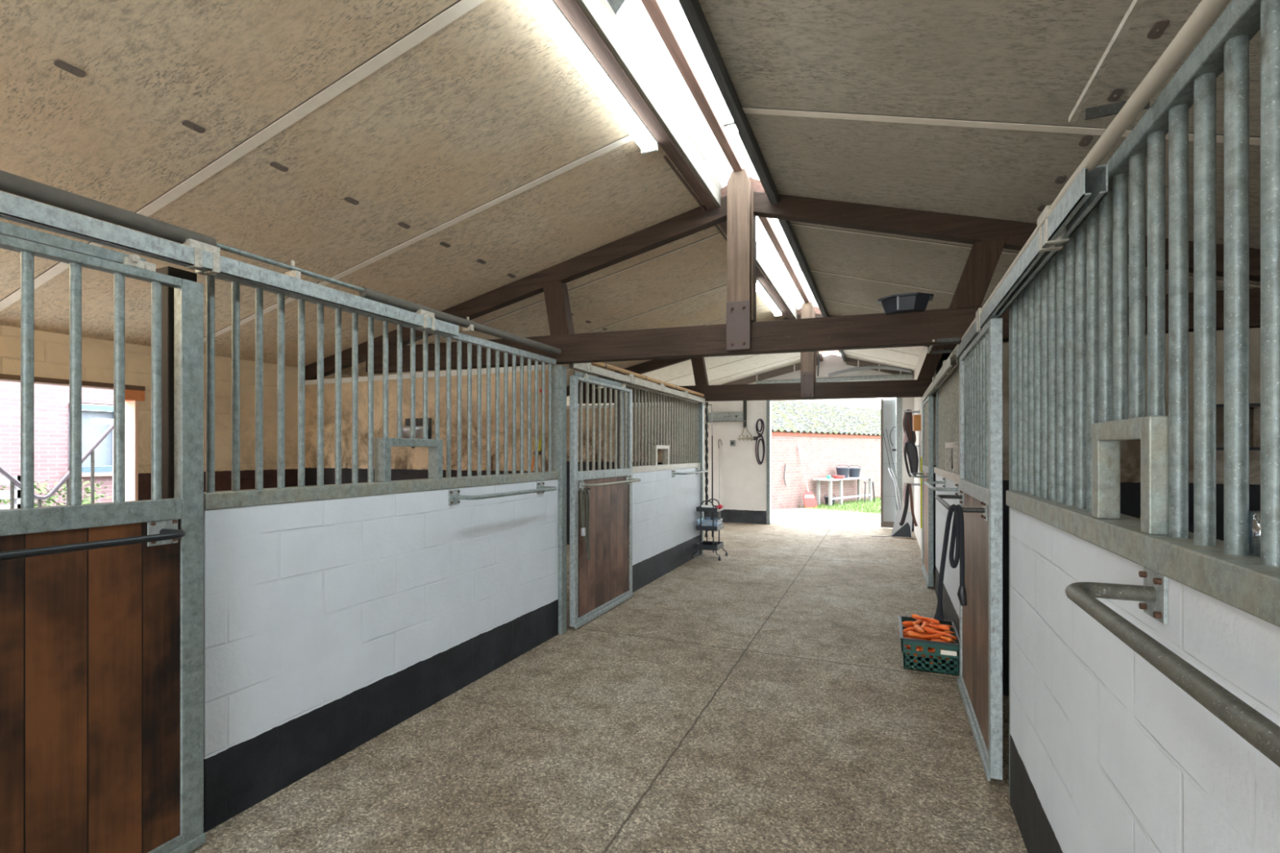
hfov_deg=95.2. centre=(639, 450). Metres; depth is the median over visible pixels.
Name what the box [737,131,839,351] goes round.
conduit
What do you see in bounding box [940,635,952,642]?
carrot
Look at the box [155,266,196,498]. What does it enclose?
steel post
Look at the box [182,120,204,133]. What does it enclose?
washer
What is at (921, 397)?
conduit
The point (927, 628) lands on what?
carrot
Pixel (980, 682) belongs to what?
door
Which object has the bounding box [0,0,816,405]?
ceiling
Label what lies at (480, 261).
washer
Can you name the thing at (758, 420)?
lead rope
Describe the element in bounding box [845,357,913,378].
rafter
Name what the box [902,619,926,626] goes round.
carrot
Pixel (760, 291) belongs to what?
lamp
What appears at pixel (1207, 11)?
pipe
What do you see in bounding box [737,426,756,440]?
hook rack
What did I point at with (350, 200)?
washer
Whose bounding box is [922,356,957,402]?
door track
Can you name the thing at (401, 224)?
washer
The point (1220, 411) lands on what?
wall
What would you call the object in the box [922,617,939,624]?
carrot
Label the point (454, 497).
rail
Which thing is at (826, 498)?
bucket
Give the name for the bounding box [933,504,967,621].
lead rope
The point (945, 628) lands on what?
carrot
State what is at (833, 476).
dish
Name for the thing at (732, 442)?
wall switch
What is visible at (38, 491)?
bush
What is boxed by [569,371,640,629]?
door
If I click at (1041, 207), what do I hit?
washer
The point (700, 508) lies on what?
tray
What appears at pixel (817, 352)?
hanging cable
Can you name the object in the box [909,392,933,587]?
door
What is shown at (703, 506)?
bottle
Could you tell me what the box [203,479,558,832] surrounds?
wall
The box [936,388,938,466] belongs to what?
steel post
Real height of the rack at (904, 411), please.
0.047 m
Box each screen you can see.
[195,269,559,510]
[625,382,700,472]
[933,358,959,484]
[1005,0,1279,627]
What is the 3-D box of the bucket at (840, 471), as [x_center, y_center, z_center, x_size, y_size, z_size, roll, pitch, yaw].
[5.809,0.581,16.740,0.401,0.368,0.399,0,0,23]
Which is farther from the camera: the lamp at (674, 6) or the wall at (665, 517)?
the wall at (665, 517)
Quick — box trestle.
[863,481,875,503]
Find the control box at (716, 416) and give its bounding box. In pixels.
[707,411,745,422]
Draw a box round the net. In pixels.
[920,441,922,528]
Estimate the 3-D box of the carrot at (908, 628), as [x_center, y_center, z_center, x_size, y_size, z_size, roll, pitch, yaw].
[1.956,1.280,4.180,0.193,0.042,0.039,0,0,-12]
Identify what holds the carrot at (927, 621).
on the carrot
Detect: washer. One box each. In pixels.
[53,59,85,77]
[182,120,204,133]
[270,161,288,172]
[344,196,359,204]
[397,222,410,228]
[440,241,450,247]
[476,258,485,264]
[506,273,515,277]
[1037,204,1047,211]
[1054,174,1066,183]
[1078,135,1093,146]
[1106,87,1124,102]
[1146,18,1169,39]
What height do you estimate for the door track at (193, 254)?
0.104 m
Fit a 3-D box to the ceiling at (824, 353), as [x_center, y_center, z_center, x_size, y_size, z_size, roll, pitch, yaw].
[3.648,-1.945,11.065,0.440,0.390,1.270,0,0,23]
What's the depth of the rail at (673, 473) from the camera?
7.40 m
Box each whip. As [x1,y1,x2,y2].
[708,404,713,537]
[883,433,897,511]
[885,428,900,508]
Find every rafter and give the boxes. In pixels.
[720,358,817,385]
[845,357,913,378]
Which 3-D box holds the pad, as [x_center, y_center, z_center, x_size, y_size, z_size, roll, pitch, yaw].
[4.331,-0.172,9.407,0.180,0.439,0.100,0,0,23]
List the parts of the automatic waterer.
plate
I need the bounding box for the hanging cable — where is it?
[817,351,819,376]
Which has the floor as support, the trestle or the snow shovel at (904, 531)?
the snow shovel at (904, 531)
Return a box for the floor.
[188,508,1027,852]
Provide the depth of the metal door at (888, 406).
11.29 m
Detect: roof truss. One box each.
[305,168,1260,380]
[566,302,1253,409]
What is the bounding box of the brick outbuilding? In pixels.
[771,400,880,509]
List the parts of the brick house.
window sill, pane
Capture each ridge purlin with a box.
[553,0,822,361]
[678,0,845,361]
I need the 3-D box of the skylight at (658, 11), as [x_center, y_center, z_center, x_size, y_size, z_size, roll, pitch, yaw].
[0.485,-2.038,3.646,0.063,0.105,14.900,0,0,23]
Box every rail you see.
[448,481,557,505]
[671,467,707,477]
[924,477,959,495]
[1065,566,1279,767]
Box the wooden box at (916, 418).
[912,414,920,431]
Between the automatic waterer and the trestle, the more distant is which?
the trestle
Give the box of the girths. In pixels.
[898,482,917,526]
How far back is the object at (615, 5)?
2.57 m
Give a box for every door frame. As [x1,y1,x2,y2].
[766,400,771,524]
[896,397,902,510]
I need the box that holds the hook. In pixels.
[889,426,896,445]
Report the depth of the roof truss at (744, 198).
4.14 m
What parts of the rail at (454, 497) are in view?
bracket plate, bracket plate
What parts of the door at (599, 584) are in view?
bracket plate, plank panel, frame rail, frame rail, frame rail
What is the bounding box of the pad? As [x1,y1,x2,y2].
[902,431,915,452]
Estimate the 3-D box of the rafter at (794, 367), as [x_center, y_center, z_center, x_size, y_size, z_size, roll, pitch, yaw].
[2.390,-1.488,11.930,2.390,0.670,0.067,0,0,23]
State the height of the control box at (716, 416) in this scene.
0.200 m
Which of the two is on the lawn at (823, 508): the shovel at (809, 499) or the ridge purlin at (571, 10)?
the shovel at (809, 499)
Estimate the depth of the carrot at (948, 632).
4.22 m
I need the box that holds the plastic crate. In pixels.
[898,615,959,675]
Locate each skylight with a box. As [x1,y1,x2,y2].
[576,0,818,351]
[640,0,813,305]
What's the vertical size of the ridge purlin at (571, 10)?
0.115 m
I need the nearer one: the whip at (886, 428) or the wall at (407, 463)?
the wall at (407, 463)
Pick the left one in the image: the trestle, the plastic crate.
the trestle
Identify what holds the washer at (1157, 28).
in the ceiling at (956, 107)
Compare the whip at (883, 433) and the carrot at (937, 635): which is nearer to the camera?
the carrot at (937, 635)
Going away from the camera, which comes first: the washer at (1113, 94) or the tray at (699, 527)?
the washer at (1113, 94)
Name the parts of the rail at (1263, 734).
bracket plate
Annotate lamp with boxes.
[521,0,657,154]
[664,0,734,126]
[755,275,782,316]
[795,263,817,306]
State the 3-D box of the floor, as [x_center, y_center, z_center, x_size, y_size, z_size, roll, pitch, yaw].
[1.459,1.575,5.813,10.200,0.150,19.650,0,0,23]
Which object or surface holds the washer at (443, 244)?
in the ceiling at (440, 155)
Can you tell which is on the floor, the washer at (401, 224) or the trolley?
the trolley
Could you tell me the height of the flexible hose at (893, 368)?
0.169 m
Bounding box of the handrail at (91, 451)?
[0,422,113,509]
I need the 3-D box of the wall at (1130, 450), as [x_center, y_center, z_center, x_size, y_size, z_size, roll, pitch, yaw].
[3.641,0.420,3.050,3.240,2.160,0.100,0,0,23]
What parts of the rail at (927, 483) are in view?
bracket plate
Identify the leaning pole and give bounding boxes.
[718,439,722,503]
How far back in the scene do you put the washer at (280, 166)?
2.98 m
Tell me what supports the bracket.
attached to the roof truss at (744, 198)
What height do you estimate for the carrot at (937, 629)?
0.036 m
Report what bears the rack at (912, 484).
attached to the wall at (917, 400)
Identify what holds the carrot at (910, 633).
on the carrot
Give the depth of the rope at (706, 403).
8.46 m
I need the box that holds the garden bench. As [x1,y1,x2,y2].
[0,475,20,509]
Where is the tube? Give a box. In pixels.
[755,373,912,383]
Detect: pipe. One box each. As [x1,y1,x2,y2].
[0,169,561,355]
[591,362,704,396]
[923,0,1230,395]
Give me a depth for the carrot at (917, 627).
4.10 m
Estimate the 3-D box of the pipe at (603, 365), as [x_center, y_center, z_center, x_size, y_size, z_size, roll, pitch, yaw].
[0.162,-0.800,6.649,0.050,0.050,3.850,0,0,23]
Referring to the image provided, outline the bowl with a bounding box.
[402,426,428,438]
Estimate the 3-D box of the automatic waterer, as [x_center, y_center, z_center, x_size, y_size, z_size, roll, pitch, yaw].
[-2.064,-0.161,5.257,0.330,0.278,0.238,0,0,23]
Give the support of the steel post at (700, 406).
on the floor
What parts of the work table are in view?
leg, leg, leg, rail, leg, leg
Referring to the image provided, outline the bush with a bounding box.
[0,479,106,507]
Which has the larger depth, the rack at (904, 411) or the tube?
the tube
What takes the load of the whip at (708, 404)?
hanging from the steel post at (700, 406)
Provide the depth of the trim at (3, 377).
4.24 m
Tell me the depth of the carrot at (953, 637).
4.13 m
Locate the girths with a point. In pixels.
(907, 492)
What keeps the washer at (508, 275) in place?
in the ceiling at (440, 155)
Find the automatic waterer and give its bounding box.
[402,417,431,448]
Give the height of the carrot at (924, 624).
0.039 m
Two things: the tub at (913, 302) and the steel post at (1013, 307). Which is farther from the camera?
the tub at (913, 302)
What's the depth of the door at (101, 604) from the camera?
1.96 m
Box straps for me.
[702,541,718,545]
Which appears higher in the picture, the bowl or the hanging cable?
the hanging cable
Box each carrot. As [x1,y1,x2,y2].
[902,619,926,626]
[902,626,917,631]
[906,631,929,638]
[911,613,926,620]
[912,619,922,626]
[914,624,924,632]
[920,622,928,629]
[920,633,944,637]
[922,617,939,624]
[924,620,952,627]
[924,626,951,635]
[926,628,944,634]
[928,624,950,631]
[930,639,946,642]
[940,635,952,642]
[943,631,955,634]
[944,635,956,639]
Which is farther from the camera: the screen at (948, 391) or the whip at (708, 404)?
the whip at (708, 404)
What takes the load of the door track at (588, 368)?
attached to the steel post at (618, 391)
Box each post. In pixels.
[90,417,113,502]
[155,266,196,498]
[551,364,566,635]
[614,380,625,468]
[697,402,703,555]
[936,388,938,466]
[1008,297,1017,794]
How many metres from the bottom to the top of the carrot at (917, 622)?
0.038 m
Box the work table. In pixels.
[812,475,874,506]
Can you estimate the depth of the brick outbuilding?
16.99 m
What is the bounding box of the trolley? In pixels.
[692,498,728,560]
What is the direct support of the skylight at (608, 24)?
attached to the ridge purlin at (571, 10)
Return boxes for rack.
[903,409,919,413]
[903,482,920,486]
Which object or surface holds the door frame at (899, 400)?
attached to the wall at (743, 481)
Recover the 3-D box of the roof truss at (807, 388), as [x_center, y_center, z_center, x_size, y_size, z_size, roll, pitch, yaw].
[2.368,-1.189,7.853,9.280,1.615,0.194,0,0,23]
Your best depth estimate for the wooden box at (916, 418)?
8.42 m
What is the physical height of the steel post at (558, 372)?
2.200 m
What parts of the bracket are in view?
arm, arm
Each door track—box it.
[0,191,458,337]
[568,362,705,403]
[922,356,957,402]
[956,164,1107,358]
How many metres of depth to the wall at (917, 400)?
9.37 m
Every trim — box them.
[0,373,145,391]
[124,389,144,401]
[124,400,137,501]
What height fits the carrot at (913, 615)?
0.036 m
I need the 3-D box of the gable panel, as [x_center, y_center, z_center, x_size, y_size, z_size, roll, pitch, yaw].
[3.878,-1.560,11.391,0.750,0.200,0.050,0,0,23]
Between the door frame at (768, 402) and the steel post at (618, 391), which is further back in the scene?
the door frame at (768, 402)
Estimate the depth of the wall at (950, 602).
4.98 m
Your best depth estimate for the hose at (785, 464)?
15.25 m
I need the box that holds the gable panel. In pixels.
[818,364,859,377]
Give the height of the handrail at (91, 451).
2.062 m
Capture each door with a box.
[0,221,205,852]
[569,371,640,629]
[880,398,896,528]
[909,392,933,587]
[934,312,1002,781]
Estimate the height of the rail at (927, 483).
0.092 m
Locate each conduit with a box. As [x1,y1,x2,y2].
[663,155,786,319]
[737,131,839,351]
[742,400,746,427]
[920,397,922,558]
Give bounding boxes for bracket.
[927,337,959,353]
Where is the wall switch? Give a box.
[729,440,735,446]
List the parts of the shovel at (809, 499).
handle, blade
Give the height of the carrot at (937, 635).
0.032 m
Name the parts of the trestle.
leg, leg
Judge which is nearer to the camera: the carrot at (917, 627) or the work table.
the carrot at (917, 627)
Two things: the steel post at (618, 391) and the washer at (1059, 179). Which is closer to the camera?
the washer at (1059, 179)
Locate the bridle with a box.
[902,409,915,443]
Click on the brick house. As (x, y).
(51, 402)
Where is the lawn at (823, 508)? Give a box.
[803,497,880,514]
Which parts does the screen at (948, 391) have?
sill rail, feed hatch frame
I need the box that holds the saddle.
[903,440,919,477]
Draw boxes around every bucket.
[823,493,835,505]
[835,464,850,478]
[847,465,861,477]
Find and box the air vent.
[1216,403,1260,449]
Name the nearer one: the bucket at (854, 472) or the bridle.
the bridle
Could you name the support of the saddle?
hanging from the rack
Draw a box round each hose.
[783,464,786,485]
[827,365,911,376]
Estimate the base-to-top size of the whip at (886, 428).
1.923 m
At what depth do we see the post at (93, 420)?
6.65 m
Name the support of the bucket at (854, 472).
on the work table
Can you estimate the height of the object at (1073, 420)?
0.958 m
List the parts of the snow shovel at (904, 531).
blade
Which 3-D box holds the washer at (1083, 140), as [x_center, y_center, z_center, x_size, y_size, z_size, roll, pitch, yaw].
[1.974,-1.374,2.590,0.037,0.018,0.090,0,0,23]
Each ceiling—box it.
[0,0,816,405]
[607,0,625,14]
[698,0,1260,374]
[817,350,839,355]
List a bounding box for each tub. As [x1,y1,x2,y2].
[701,522,717,526]
[877,292,933,314]
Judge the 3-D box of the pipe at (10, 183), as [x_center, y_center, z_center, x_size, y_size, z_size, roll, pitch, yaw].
[-1.489,-0.806,2.760,0.070,0.088,4.340,0,0,23]
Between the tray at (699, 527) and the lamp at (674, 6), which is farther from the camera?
the tray at (699, 527)
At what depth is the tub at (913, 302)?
3.69 m
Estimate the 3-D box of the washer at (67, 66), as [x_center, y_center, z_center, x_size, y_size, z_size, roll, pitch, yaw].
[-2.161,-1.450,2.217,0.037,0.017,0.090,0,0,23]
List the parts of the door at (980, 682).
bracket plate, frame rail, frame rail, frame rail, plank panel, bracket plate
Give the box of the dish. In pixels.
[831,475,844,478]
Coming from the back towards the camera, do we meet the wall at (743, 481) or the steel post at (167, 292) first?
the wall at (743, 481)
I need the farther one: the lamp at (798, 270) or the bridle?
the bridle
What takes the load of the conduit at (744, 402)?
attached to the wall at (743, 481)
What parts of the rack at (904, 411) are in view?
arm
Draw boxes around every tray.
[696,505,723,512]
[696,523,723,531]
[696,540,723,551]
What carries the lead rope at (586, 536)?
hanging from the door at (599, 584)
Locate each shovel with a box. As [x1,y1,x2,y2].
[796,444,817,507]
[888,467,912,537]
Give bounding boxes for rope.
[579,488,591,559]
[704,402,708,537]
[755,418,764,464]
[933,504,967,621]
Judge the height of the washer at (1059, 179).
0.018 m
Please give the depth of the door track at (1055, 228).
1.70 m
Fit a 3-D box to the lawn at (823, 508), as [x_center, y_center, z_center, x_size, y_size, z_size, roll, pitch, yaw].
[8.446,1.575,17.632,5.456,0.150,9.319,0,0,26]
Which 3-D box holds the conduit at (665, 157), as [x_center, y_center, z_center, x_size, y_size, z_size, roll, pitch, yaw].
[1.635,-1.772,7.067,0.015,0.015,7.700,0,0,23]
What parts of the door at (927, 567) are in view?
frame rail, frame rail, plank panel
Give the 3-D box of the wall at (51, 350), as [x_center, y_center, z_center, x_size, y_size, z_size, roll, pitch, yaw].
[-3.563,0.316,5.911,0.140,2.369,15.950,0,0,23]
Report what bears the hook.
attached to the wall at (743, 481)
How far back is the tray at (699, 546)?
8.10 m
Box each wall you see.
[0,324,569,500]
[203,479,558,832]
[305,364,555,485]
[566,402,694,544]
[632,466,700,592]
[662,354,914,531]
[914,346,936,549]
[933,398,1253,570]
[935,473,959,653]
[1002,327,1260,696]
[1009,506,1279,852]
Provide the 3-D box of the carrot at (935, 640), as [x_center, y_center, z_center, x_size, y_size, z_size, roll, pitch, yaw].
[2.063,1.312,4.013,0.140,0.038,0.037,0,0,1]
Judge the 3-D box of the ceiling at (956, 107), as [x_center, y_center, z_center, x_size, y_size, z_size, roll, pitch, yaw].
[3.170,-1.142,3.090,4.840,1.429,16.550,0,0,23]
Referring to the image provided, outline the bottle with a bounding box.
[701,505,715,507]
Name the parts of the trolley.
frame, frame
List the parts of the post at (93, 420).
cross arm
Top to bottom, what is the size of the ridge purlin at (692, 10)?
0.110 m
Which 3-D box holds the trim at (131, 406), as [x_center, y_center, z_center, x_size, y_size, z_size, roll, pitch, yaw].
[-4.072,0.030,4.682,0.140,1.040,0.020,0,0,23]
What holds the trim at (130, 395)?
attached to the wall at (51, 350)
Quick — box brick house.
[0,381,113,506]
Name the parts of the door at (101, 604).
plank panel, frame rail, frame rail, bracket plate, frame rail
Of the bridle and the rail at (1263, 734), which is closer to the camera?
the rail at (1263, 734)

